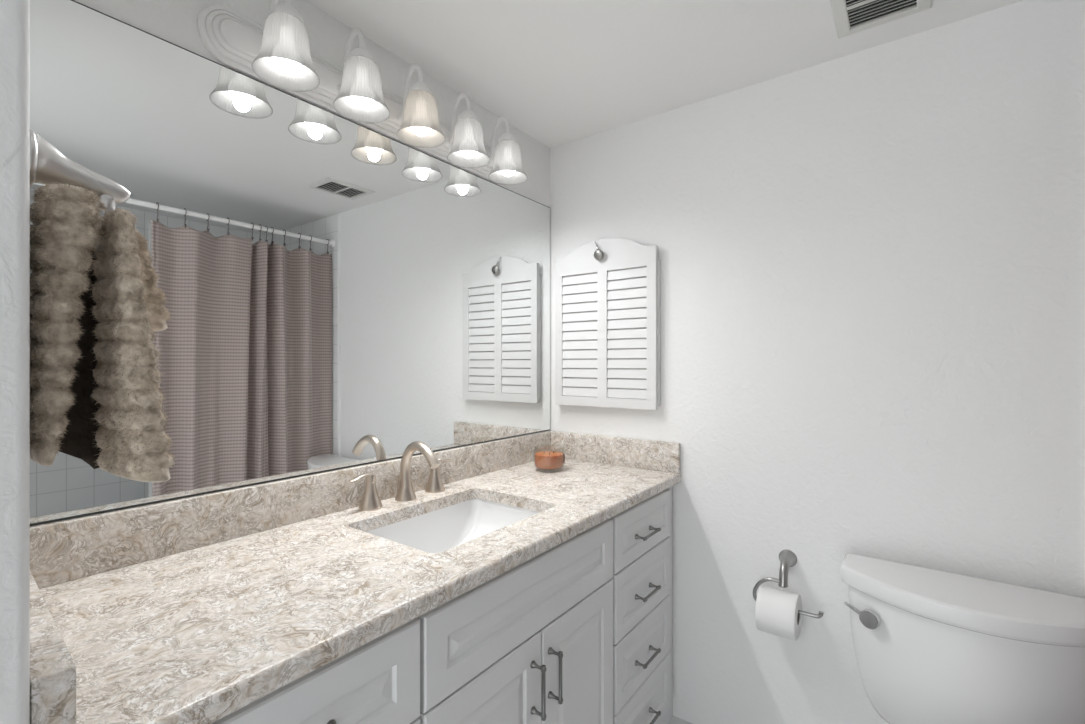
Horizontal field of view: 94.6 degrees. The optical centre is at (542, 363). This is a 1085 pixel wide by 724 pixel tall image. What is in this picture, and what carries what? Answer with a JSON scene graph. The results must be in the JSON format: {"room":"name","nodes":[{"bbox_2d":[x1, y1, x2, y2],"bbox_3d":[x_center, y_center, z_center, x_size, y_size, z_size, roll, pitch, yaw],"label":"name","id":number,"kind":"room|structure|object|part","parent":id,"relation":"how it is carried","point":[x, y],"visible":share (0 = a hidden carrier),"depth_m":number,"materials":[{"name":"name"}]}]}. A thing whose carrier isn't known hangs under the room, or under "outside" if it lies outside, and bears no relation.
{"room":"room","nodes":[
{"label":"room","id":0,"kind":"room"},
{"bbox_2d":[0,0,29,723],"bbox_3d":[-0.722,0.172,0.589,0.570,2.155,0.152,0,0,36],"label":"wall","id":1,"kind":"structure","parent":0,"point":[14,14],"depth_m":0.45,"materials":[{"name":"white paint"}]},
{"bbox_2d":[30,571,75,723],"bbox_3d":[-0.672,0.339,0.647,0.541,0.089,0.031,0,0,39],"label":"backsplash","id":2,"kind":"structure","parent":1,"relation":"attached to","point":[52,666],"depth_m":0.49,"materials":[{"name":"stone"}]},
{"bbox_2d":[30,130,134,235],"bbox_3d":[-0.507,-0.178,0.546,0.059,0.128,0.092,0,0,43],"label":"towel ring","id":3,"kind":"object","parent":1,"relation":"attached to","point":[48,165],"visible":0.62,"depth_m":0.53,"materials":[{"name":"metal"}]},
{"bbox_3d":[-0.510,-0.213,0.551,0.059,0.059,0.090,0,0,36],"label":"post","id":4,"kind":"part","parent":3,"relation":"part of","materials":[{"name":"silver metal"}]},
{"bbox_2d":[30,182,176,481],"bbox_3d":[-0.493,-0.024,0.569,0.164,0.324,0.152,0,0,36],"label":"towel","id":5,"kind":"object","parent":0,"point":[96,306],"visible":0.94,"depth_m":0.54,"materials":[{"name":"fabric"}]},
{"bbox_2d":[30,0,549,526],"bbox_3d":[-0.496,0.172,1.482,0.120,2.155,1.860,0,0,36],"label":"wall","id":6,"kind":"structure","parent":0,"point":[173,21],"depth_m":1.29,"materials":[{"name":"white paint"}]},
{"bbox_2d":[30,0,549,525],"bbox_3d":[-0.436,-0.189,1.456,0.005,0.931,1.586,0,0,36],"label":"wall mirror","id":7,"kind":"object","parent":6,"relation":"attached to","point":[340,292],"visible":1,"depth_m":1.20,"materials":[{"name":"silver mirror"}]},
{"bbox_2d":[30,431,550,588],"bbox_3d":[-0.435,0.331,1.444,0.020,0.105,1.566,0,0,36],"label":"backsplash","id":8,"kind":"structure","parent":6,"relation":"attached to","point":[76,548],"depth_m":1.08,"materials":[{"name":"stone"}]},
{"bbox_2d":[197,0,526,184],"bbox_3d":[-0.359,-0.740,1.414,0.182,0.214,1.012,0,0,36],"label":"vanity light","id":9,"kind":"object","parent":6,"relation":"attached to","point":[277,53],"visible":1,"depth_m":1.25,"materials":[{"name":"white glass"}]},
{"bbox_3d":[-0.594,-0.773,1.121,0.095,0.149,0.016,0,0,33],"label":"lamp arm","id":10,"kind":"part","parent":9,"relation":"part of","materials":[{"name":"white ceramic"}]},
{"bbox_3d":[-0.561,-0.691,1.098,0.135,0.116,0.135,0,0,36],"label":"lamp shade","id":11,"kind":"part","parent":9,"relation":"part of","materials":[{"name":"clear glass"}]},
{"bbox_3d":[-0.561,-0.686,1.098,0.058,0.094,0.058,0,0,36],"label":"bulb","id":12,"kind":"part","parent":9,"relation":"part of","materials":[{"name":"white glass"}]},
{"bbox_3d":[-0.483,-0.773,1.272,0.095,0.149,0.016,0,0,33],"label":"lamp arm","id":13,"kind":"part","parent":9,"relation":"part of","materials":[{"name":"white metal"}]},
{"bbox_3d":[-0.450,-0.691,1.249,0.135,0.116,0.135,0,0,36],"label":"lamp shade","id":14,"kind":"part","parent":9,"relation":"part of","materials":[{"name":"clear glass"}]},
{"bbox_3d":[-0.450,-0.686,1.249,0.058,0.094,0.058,0,0,36],"label":"bulb","id":15,"kind":"part","parent":9,"relation":"part of","materials":[{"name":"white glass"}]},
{"bbox_3d":[-0.372,-0.773,1.423,0.095,0.149,0.016,0,0,33],"label":"lamp arm","id":16,"kind":"part","parent":9,"relation":"part of","materials":[{"name":"white metal"}]},
{"bbox_3d":[-0.339,-0.691,1.401,0.135,0.116,0.135,0,0,36],"label":"lamp shade","id":17,"kind":"part","parent":9,"relation":"part of","materials":[{"name":"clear glass"}]},
{"bbox_3d":[-0.339,-0.686,1.401,0.058,0.094,0.058,0,0,36],"label":"bulb","id":18,"kind":"part","parent":9,"relation":"part of","materials":[{"name":"white glass"}]},
{"bbox_3d":[-0.261,-0.773,1.575,0.095,0.149,0.016,0,0,33],"label":"lamp arm","id":19,"kind":"part","parent":9,"relation":"part of","materials":[{"name":"white metal"}]},
{"bbox_3d":[-0.229,-0.691,1.552,0.135,0.116,0.135,0,0,36],"label":"lamp shade","id":20,"kind":"part","parent":9,"relation":"part of","materials":[{"name":"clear glass"}]},
{"bbox_3d":[-0.229,-0.686,1.552,0.058,0.094,0.058,0,0,36],"label":"bulb","id":21,"kind":"part","parent":9,"relation":"part of","materials":[{"name":"white glass"}]},
{"bbox_3d":[-0.150,-0.773,1.726,0.095,0.149,0.016,0,0,33],"label":"lamp arm","id":22,"kind":"part","parent":9,"relation":"part of","materials":[{"name":"white metal"}]},
{"bbox_3d":[-0.118,-0.691,1.703,0.135,0.116,0.135,0,0,36],"label":"lamp shade","id":23,"kind":"part","parent":9,"relation":"part of","materials":[{"name":"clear glass"}]},
{"bbox_3d":[-0.118,-0.686,1.703,0.058,0.094,0.058,0,0,36],"label":"bulb","id":24,"kind":"part","parent":9,"relation":"part of","materials":[{"name":"white glass"}]},
{"bbox_2d":[304,0,1022,147],"bbox_3d":[0.537,-0.955,0.726,2.680,0.100,1.860,0,0,36],"label":"ceiling","id":25,"kind":"structure","parent":0,"point":[559,72],"depth_m":1.42,"materials":[{"name":"white paint"}]},
{"bbox_2d":[830,0,932,38],"bbox_3d":[0.825,-0.899,1.222,0.206,0.010,0.264,0,0,36],"label":"ceiling vent","id":26,"kind":"object","parent":25,"relation":"in","point":[850,17],"visible":1,"depth_m":1.28,"materials":[{"name":"white metal"}]},
{"bbox_2d":[667,715,691,723],"bbox_3d":[0.195,1.300,0.258,2.680,0.100,3.020,0,0,36],"label":"floor","id":27,"kind":"structure","parent":0,"point":[674,720],"depth_m":1.75,"materials":[{"name":"white tile"}]},
{"bbox_2d":[211,618,419,723],"bbox_3d":[-0.547,0.833,0.807,0.588,0.835,0.461,0,0,36],"label":"vanity cabinet","id":28,"kind":"object","parent":27,"relation":"on","point":[378,681],"visible":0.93,"depth_m":0.75,"materials":[{"name":"white wood"}]},
{"bbox_3d":[-0.315,0.510,0.657,0.036,0.015,0.116,0,0,36],"label":"handle","id":29,"kind":"part","parent":28,"relation":"part of","materials":[{"name":"grey metal"}]},
{"bbox_3d":[-0.337,0.732,0.673,0.019,0.272,0.428,0,0,36],"label":"drawer","id":30,"kind":"part","parent":28,"relation":"part of","materials":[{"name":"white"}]},
{"bbox_2d":[417,518,612,723],"bbox_3d":[-0.209,0.833,1.270,0.588,0.835,0.682,0,0,36],"label":"vanity cabinet","id":31,"kind":"object","parent":27,"relation":"on","point":[532,643],"visible":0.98,"depth_m":1.08,"materials":[{"name":"white wood"}]},
{"bbox_2d":[39,458,680,723],"bbox_3d":[-0.218,0.399,1.278,0.567,0.032,1.618,0,0,36],"label":"countertop","id":32,"kind":"structure","parent":31,"relation":"on","point":[200,635],"depth_m":0.84,"materials":[{"name":"stone"}]},
{"bbox_2d":[349,441,453,510],"bbox_3d":[-0.350,0.299,1.394,0.176,0.169,0.361,0,0,36],"label":"faucet","id":33,"kind":"object","parent":32,"relation":"on","point":[370,501],"visible":1,"depth_m":1.40,"materials":[{"name":"silver metal"}]},
{"bbox_3d":[-0.472,0.296,1.308,0.017,0.015,0.078,0,0,27],"label":"lever","id":34,"kind":"part","parent":33,"relation":"part of","materials":[{"name":"silver metal"}]},
{"bbox_3d":[-0.458,0.337,1.334,0.061,0.092,0.061,0,0,36],"label":"handle","id":35,"kind":"part","parent":33,"relation":"part of","materials":[{"name":"silver metal"}]},
{"bbox_3d":[-0.416,0.351,1.442,0.012,0.064,0.012,0,0,36],"label":"lift rod","id":36,"kind":"part","parent":33,"relation":"part of","materials":[{"name":"silver metal"}]},
{"bbox_3d":[-0.345,0.299,1.391,0.165,0.169,0.059,0,0,36],"label":"spout","id":37,"kind":"part","parent":33,"relation":"part of","materials":[{"name":"silver metal"}]},
{"bbox_3d":[-0.325,0.337,1.514,0.061,0.092,0.061,0,0,36],"label":"handle","id":38,"kind":"part","parent":33,"relation":"part of","materials":[{"name":"silver metal"}]},
{"bbox_3d":[-0.305,0.296,1.536,0.078,0.015,0.017,0,0,-44],"label":"lever","id":39,"kind":"part","parent":33,"relation":"part of","materials":[{"name":"silver metal"}]},
{"bbox_2d":[367,499,539,552],"bbox_3d":[-0.211,0.490,1.278,0.371,0.149,0.513,0,0,36],"label":"sink basin","id":40,"kind":"object","parent":32,"relation":"in","point":[437,531],"visible":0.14,"depth_m":1.46,"materials":[{"name":"white ceramic"}]},
{"bbox_2d":[534,447,564,471],"bbox_3d":[0.024,0.340,1.811,0.112,0.084,0.113,0,0,36],"label":"candle","id":41,"kind":"object","parent":32,"relation":"on","point":[545,459],"visible":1,"depth_m":1.77,"materials":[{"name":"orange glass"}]},
{"bbox_3d":[-0.107,0.870,0.986,0.019,0.547,0.333,0,0,36],"label":"door","id":42,"kind":"part","parent":31,"relation":"part of","materials":[{"name":"white wood"}]},
{"bbox_3d":[-0.007,0.702,1.077,0.036,0.116,0.016,0,0,36],"label":"handle","id":43,"kind":"part","parent":31,"relation":"part of","materials":[{"name":"grey metal"}]},
{"bbox_3d":[0.030,0.702,1.129,0.036,0.116,0.016,0,0,36],"label":"handle","id":44,"kind":"part","parent":31,"relation":"part of","materials":[{"name":"grey metal"}]},
{"bbox_3d":[0.091,0.870,1.258,0.019,0.547,0.332,0,0,36],"label":"door","id":45,"kind":"part","parent":31,"relation":"part of","materials":[{"name":"white wood"}]},
{"bbox_2d":[611,486,672,723],"bbox_3d":[0.132,0.833,1.734,0.588,0.835,0.468,0,0,36],"label":"vanity cabinet","id":46,"kind":"object","parent":27,"relation":"on","point":[642,578],"visible":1,"depth_m":1.54,"materials":[{"name":"white wood"}]},
{"bbox_3d":[0.315,0.689,1.564,0.019,0.193,0.398,0,0,36],"label":"drawer","id":47,"kind":"part","parent":46,"relation":"part of","materials":[{"name":"white wood"}]},
{"bbox_3d":[0.315,0.508,1.564,0.019,0.159,0.398,0,0,36],"label":"drawer","id":48,"kind":"part","parent":46,"relation":"part of","materials":[{"name":"white wood"}]},
{"bbox_3d":[0.315,1.082,1.564,0.019,0.191,0.398,0,0,36],"label":"drawer","id":49,"kind":"part","parent":46,"relation":"part of","materials":[{"name":"white wood"}]},
{"bbox_3d":[0.315,0.886,1.564,0.019,0.193,0.398,0,0,36],"label":"drawer","id":50,"kind":"part","parent":46,"relation":"part of","materials":[{"name":"white wood"}]},
{"bbox_3d":[0.323,0.894,1.529,0.036,0.015,0.116,0,0,36],"label":"handle","id":51,"kind":"part","parent":46,"relation":"part of","materials":[{"name":"grey metal"}]},
{"bbox_3d":[0.323,0.697,1.529,0.036,0.015,0.116,0,0,36],"label":"handle","id":52,"kind":"part","parent":46,"relation":"part of","materials":[{"name":"grey metal"}]},
{"bbox_3d":[0.323,0.516,1.529,0.036,0.015,0.116,0,0,36],"label":"handle","id":53,"kind":"part","parent":46,"relation":"part of","materials":[{"name":"grey metal"}]},
{"bbox_3d":[0.323,1.090,1.529,0.036,0.015,0.116,0,0,36],"label":"handle","id":54,"kind":"part","parent":46,"relation":"part of","materials":[{"name":"grey metal"}]},
{"bbox_2d":[841,553,1084,723],"bbox_3d":[0.862,0.892,0.982,0.526,0.715,0.719,0,0,36],"label":"toilet","id":55,"kind":"object","parent":27,"relation":"on","point":[931,646],"visible":1,"depth_m":1.13,"materials":[{"name":"white ceramic"}]},
{"bbox_3d":[0.805,0.633,1.293,0.012,0.013,0.061,0,0,-10],"label":"lever arm","id":56,"kind":"part","parent":55,"relation":"part of","materials":[{"name":"silver metal"}]},
{"bbox_3d":[0.824,0.638,1.257,0.029,0.044,0.044,0,0,-31],"label":"flush lever","id":57,"kind":"part","parent":55,"relation":"part of","materials":[{"name":"silver metal"}]},
{"bbox_3d":[1.005,0.560,1.178,0.526,0.050,0.233,0,0,36],"label":"tank lid","id":58,"kind":"part","parent":55,"relation":"part of","materials":[{"name":"white ceramic"}]},
{"bbox_2d":[550,0,1084,723],"bbox_3d":[1.100,0.172,1.392,2.560,2.155,0.120,0,0,36],"label":"wall","id":59,"kind":"structure","parent":0,"point":[872,259],"depth_m":1.47,"materials":[{"name":"white paint"}]},
{"bbox_2d":[555,238,660,409],"bbox_3d":[0.232,-0.156,1.912,0.439,0.640,0.066,0,0,36],"label":"upper cabinet","id":60,"kind":"object","parent":59,"relation":"attached to","point":[608,291],"visible":1,"depth_m":1.90,"materials":[{"name":"white wood"}]},
{"bbox_3d":[0.215,-0.432,1.903,0.045,0.078,0.031,0,0,36],"label":"knob","id":61,"kind":"part","parent":60,"relation":"part of","materials":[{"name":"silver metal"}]},
{"bbox_2d":[550,430,679,472],"bbox_3d":[0.253,0.331,1.924,0.564,0.105,0.020,0,0,36],"label":"backsplash","id":62,"kind":"structure","parent":59,"relation":"attached to","point":[663,456],"depth_m":1.89,"materials":[{"name":"stone"}]},
{"bbox_2d":[753,550,822,618],"bbox_3d":[0.747,0.657,1.521,0.192,0.158,0.088,0,0,36],"label":"toilet paper holder","id":63,"kind":"object","parent":59,"relation":"attached to","point":[787,558],"visible":0.88,"depth_m":1.52,"materials":[{"name":"grey metal"}]},
{"bbox_2d":[755,585,801,640],"bbox_3d":[0.712,0.748,1.509,0.107,0.129,0.129,0,0,36],"label":"toilet paper roll","id":64,"kind":"object","parent":63,"relation":"hanging from","point":[776,610],"visible":0.98,"depth_m":1.47,"materials":[{"name":"white paper"}]},
{"bbox_3d":[0.739,0.622,1.526,0.053,0.088,0.088,0,0,36],"label":"post","id":65,"kind":"part","parent":63,"relation":"part of","materials":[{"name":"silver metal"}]},
{"bbox_3d":[0.729,0.692,1.496,0.192,0.088,0.011,0,0,36],"label":"arm","id":66,"kind":"part","parent":63,"relation":"part of","materials":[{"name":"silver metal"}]}
]}

